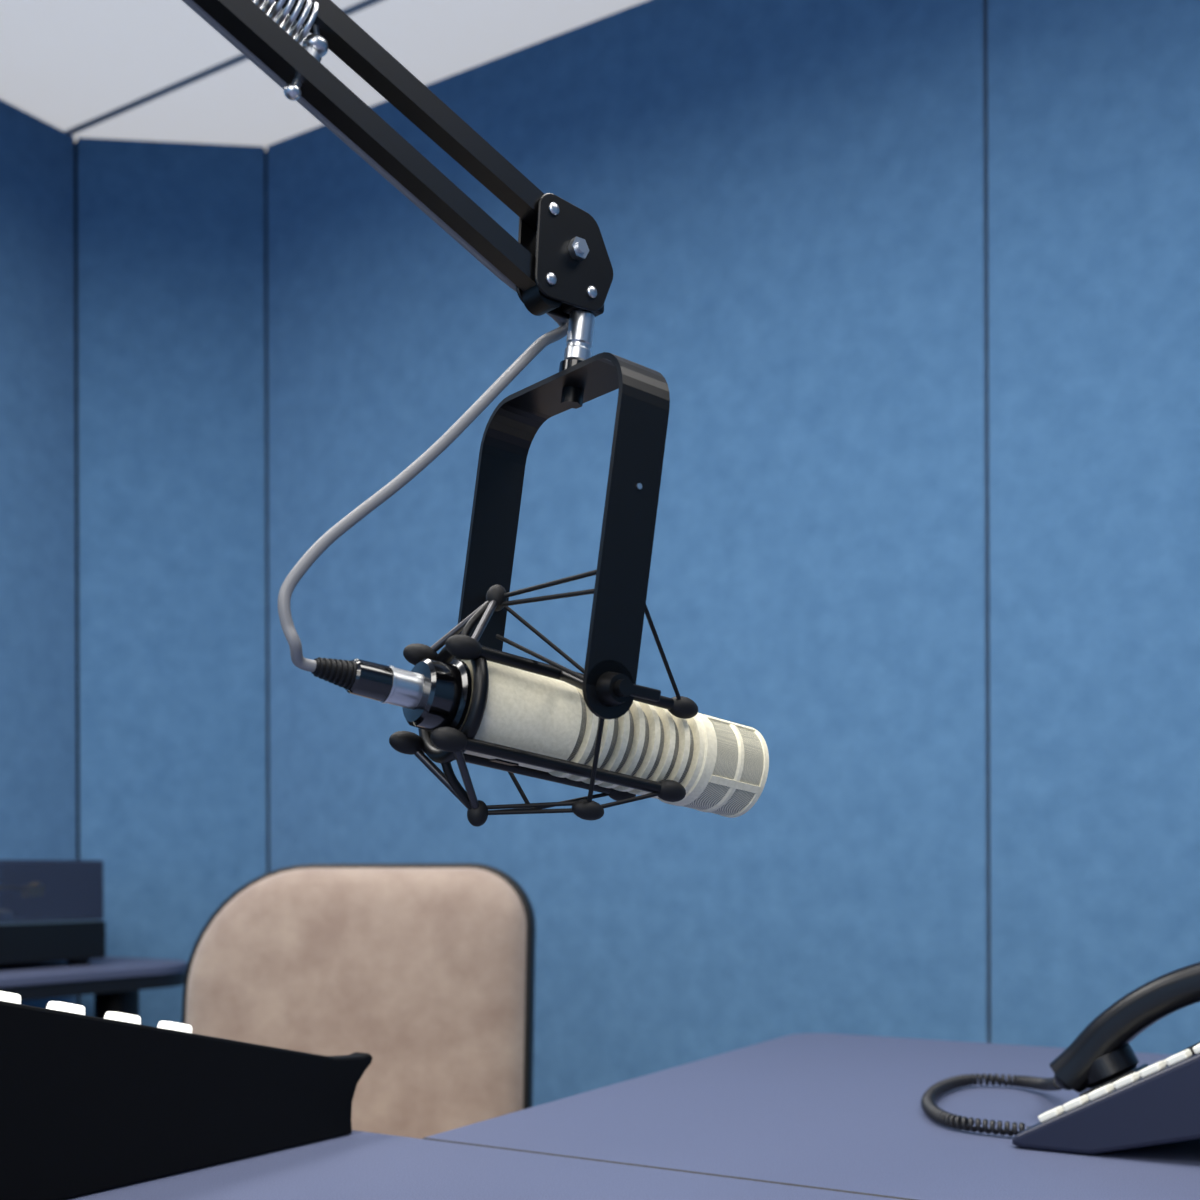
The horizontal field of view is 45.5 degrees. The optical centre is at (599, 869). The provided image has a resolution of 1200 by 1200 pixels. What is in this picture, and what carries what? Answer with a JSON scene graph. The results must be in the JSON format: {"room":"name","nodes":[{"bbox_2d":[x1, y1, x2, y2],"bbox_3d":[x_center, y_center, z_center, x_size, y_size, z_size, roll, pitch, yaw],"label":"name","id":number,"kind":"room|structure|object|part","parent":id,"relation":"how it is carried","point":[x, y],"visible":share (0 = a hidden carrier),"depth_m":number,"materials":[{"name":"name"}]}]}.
{"room":"radio studio","nodes":[
{"label":"radio studio","id":0,"kind":"room"},
{"bbox_2d":[0,99,76,1007],"bbox_3d":[-2.591,-0.391,1.430,0.085,2.740,4.869,0,0,33],"label":"wall","id":1,"kind":"structure","parent":0,"point":[38,573],"depth_m":3.35,"materials":[{"name":"blue fabric"}]},
{"bbox_2d":[74,137,269,1026],"bbox_3d":[-1.039,-0.396,3.510,0.489,2.740,0.085,0,0,-6],"label":"wall","id":2,"kind":"structure","parent":0,"point":[171,286],"depth_m":3.47,"materials":[{"name":"blue fabric"}]},
{"bbox_2d":[0,0,647,150],"bbox_3d":[-0.541,-1.792,0.287,4.810,0.052,5.309,0,0,33],"label":"ceiling","id":3,"kind":"structure","parent":0,"point":[142,70],"depth_m":3.11,"materials":[{"name":"tile"}]},
{"bbox_2d":[267,0,1199,1106],"bbox_3d":[1.007,-0.404,2.383,4.299,2.740,0.085,0,0,33],"label":"wall","id":4,"kind":"structure","parent":0,"point":[912,287],"depth_m":2.71,"materials":[{"name":"blue fabric"}]},
{"bbox_3d":[-0.531,0.997,0.287,4.810,0.050,5.309,0,0,33],"label":"floor","id":5,"kind":"structure","parent":0,"visible":0},
{"bbox_2d":[0,957,186,1017],"bbox_3d":[-1.351,0.587,2.738,0.525,0.775,1.165,0,0,33],"label":"desk","id":6,"kind":"object","parent":5,"relation":"on","point":[115,983],"visible":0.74,"depth_m":2.89,"materials":[{"name":"laminate"}]},
{"bbox_2d":[0,860,105,964],"bbox_3d":[-1.324,0.090,2.910,0.360,0.218,0.485,0,0,33],"label":"turntable","id":7,"kind":"object","parent":6,"relation":"on","point":[39,892],"visible":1,"depth_m":3.02,"materials":[{"name":"black"}]},
{"bbox_2d":[182,863,535,1138],"bbox_3d":[-0.365,0.481,1.778,0.607,0.980,0.638,0,0,14],"label":"chair","id":8,"kind":"object","parent":5,"relation":"on","point":[426,970],"visible":0.57,"depth_m":1.98,"materials":[{"name":"beige fabric"}]},
{"bbox_2d":[63,1033,1199,1199],"bbox_3d":[-0.339,0.596,0.861,3.100,0.750,2.485,0,0,33],"label":"desk","id":9,"kind":"object","parent":5,"relation":"on","point":[803,1116],"visible":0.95,"depth_m":1.13,"materials":[{"name":"blue laminate"}]},
{"bbox_2d":[0,991,372,1199],"bbox_3d":[-0.842,0.102,1.219,1.100,0.241,0.691,0,0,33],"label":"console","id":10,"kind":"object","parent":9,"relation":"on","point":[89,1104],"visible":1,"depth_m":1.00,"materials":[{"name":"black plastic"}]},
{"bbox_2d":[182,0,768,826],"bbox_3d":[-0.195,-0.166,0.667,0.698,0.772,0.177,0,0,-36],"label":"microphone boom","id":11,"kind":"object","parent":9,"relation":"on","point":[473,701],"visible":1,"depth_m":0.75,"materials":[{"name":"black metal"}]},
{"bbox_3d":[-0.252,-0.166,0.646,0.281,0.772,0.540,0,0,33],"label":"boom arm","id":12,"kind":"part","parent":11,"relation":"part of","materials":[{"name":"black metal"}]},
{"bbox_2d":[921,962,1199,1154],"bbox_3d":[0.438,0.138,1.236,0.355,0.159,0.314,0,0,33],"label":"telephone","id":13,"kind":"object","parent":9,"relation":"on","point":[1125,1106],"visible":1,"depth_m":1.12,"materials":[{"name":"black plastic"}]},
{"bbox_3d":[0.361,0.200,1.307,0.150,0.034,0.278,0,0,33],"label":"cord","id":14,"kind":"part","parent":13,"relation":"part of","materials":[{"name":"black plastic"}]}
]}

